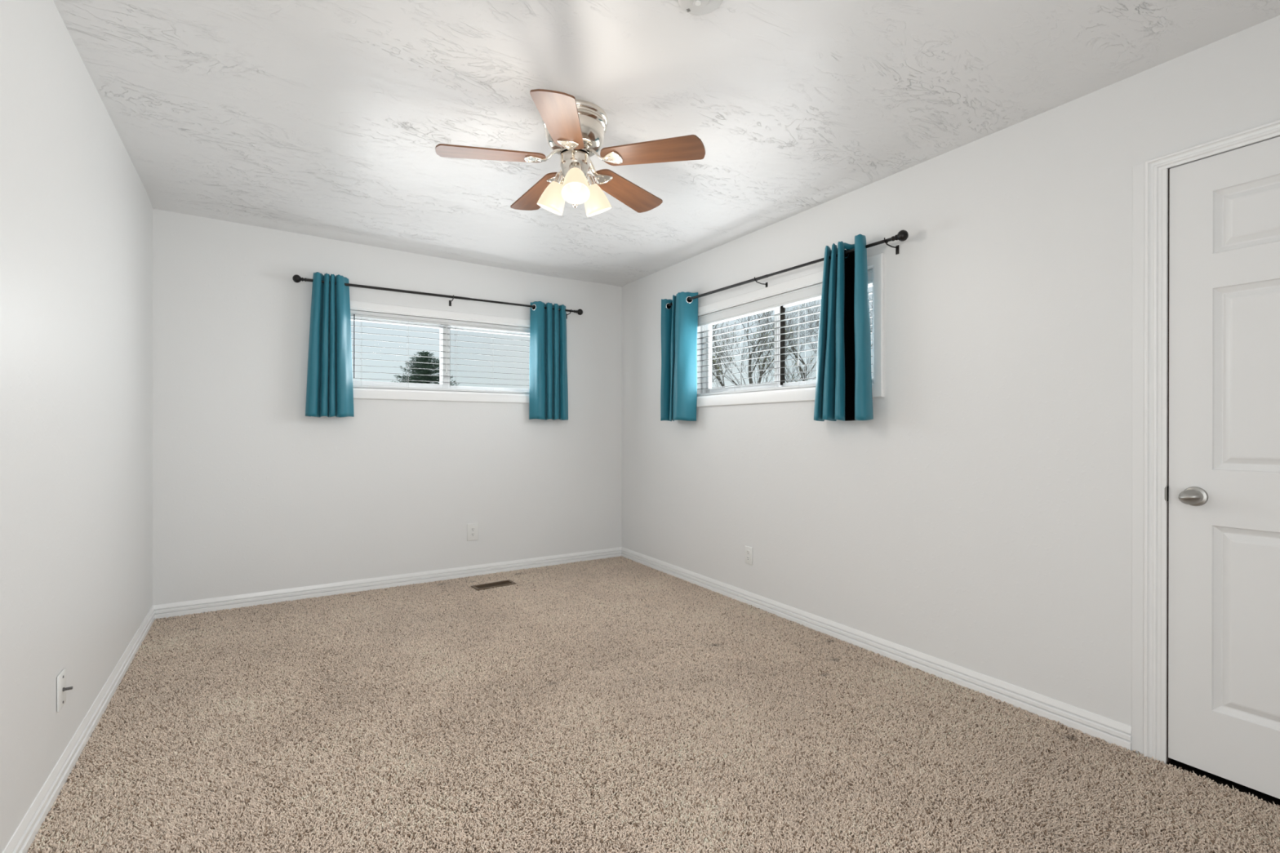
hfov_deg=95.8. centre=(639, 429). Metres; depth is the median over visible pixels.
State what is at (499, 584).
floor vent
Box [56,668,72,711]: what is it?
wall plate
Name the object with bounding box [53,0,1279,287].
ceiling
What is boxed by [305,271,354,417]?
curtain
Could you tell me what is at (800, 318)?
bare tree
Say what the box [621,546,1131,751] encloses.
baseboard
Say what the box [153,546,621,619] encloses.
baseboard
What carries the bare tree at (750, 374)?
on the ground
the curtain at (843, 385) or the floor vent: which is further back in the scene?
the floor vent
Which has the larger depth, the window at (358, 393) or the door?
the window at (358, 393)
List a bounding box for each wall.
[0,0,152,852]
[152,208,622,605]
[622,15,1279,726]
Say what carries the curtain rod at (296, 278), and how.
attached to the wall at (252, 493)
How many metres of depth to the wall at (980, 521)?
2.56 m
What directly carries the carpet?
on the floor
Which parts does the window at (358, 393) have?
sliding sash, vinyl frame, fixed sash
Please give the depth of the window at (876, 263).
3.67 m
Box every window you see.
[350,300,529,403]
[696,253,884,407]
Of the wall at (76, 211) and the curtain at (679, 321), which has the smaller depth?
the wall at (76, 211)
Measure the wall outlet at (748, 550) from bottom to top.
0.114 m
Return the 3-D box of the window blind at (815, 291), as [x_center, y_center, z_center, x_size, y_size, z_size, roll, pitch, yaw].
[0.829,-0.543,3.667,0.069,0.584,1.540,0,0,-31]
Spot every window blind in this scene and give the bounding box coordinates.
[350,310,529,394]
[697,269,872,395]
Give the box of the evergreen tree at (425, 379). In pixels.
[390,351,459,385]
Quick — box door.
[1168,136,1279,799]
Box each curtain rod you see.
[292,274,582,319]
[667,230,908,306]
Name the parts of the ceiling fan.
fan blade, fan blade, lamp shade, fan blade, bulb, lamp shade, lamp shade, fan blade, fan blade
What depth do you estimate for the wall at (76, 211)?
1.90 m
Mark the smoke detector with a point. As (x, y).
(691, 6)
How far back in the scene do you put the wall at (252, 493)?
3.99 m
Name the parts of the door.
knob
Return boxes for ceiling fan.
[435,88,705,217]
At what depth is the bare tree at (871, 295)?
22.96 m
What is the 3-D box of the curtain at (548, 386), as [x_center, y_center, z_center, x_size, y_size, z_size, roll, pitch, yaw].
[-0.735,-0.561,4.765,0.338,0.958,0.094,0,0,-32]
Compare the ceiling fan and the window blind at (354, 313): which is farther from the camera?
the window blind at (354, 313)
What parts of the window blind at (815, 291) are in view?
ladder cord, rail, lift cord, ladder cord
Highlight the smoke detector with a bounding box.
[677,0,723,14]
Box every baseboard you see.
[2,605,155,852]
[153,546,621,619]
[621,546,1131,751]
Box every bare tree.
[711,304,819,385]
[711,312,816,387]
[749,300,872,382]
[785,294,872,346]
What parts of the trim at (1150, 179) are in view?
strike plate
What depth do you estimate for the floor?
1.78 m
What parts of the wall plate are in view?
plate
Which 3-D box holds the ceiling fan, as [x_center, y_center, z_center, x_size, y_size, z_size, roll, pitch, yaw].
[-0.294,-1.112,2.446,1.066,0.393,1.033,0,0,-32]
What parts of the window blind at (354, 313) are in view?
ladder cord, head rail, rail, lift cord, ladder cord, ladder cord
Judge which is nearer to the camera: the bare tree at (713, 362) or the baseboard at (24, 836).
the baseboard at (24, 836)
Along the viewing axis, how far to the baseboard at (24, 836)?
1.94 m
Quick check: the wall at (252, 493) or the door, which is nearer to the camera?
the door
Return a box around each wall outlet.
[466,523,478,541]
[745,546,752,564]
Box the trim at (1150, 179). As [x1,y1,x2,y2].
[1131,119,1279,806]
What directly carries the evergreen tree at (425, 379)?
on the ground
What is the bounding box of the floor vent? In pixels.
[471,579,515,591]
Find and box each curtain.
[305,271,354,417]
[528,301,568,420]
[660,291,697,421]
[813,234,873,421]
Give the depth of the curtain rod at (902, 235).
3.27 m
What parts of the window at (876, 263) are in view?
vinyl frame, sliding sash, fixed sash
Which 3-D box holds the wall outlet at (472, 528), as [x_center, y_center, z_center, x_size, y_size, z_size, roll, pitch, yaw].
[-1.304,0.795,4.510,0.089,0.134,0.009,0,0,-32]
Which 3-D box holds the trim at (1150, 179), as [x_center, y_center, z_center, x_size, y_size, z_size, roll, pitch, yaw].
[2.057,0.106,1.692,0.137,2.098,0.956,0,0,-31]
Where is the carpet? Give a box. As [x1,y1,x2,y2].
[27,555,1279,852]
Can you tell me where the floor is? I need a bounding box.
[38,589,1279,852]

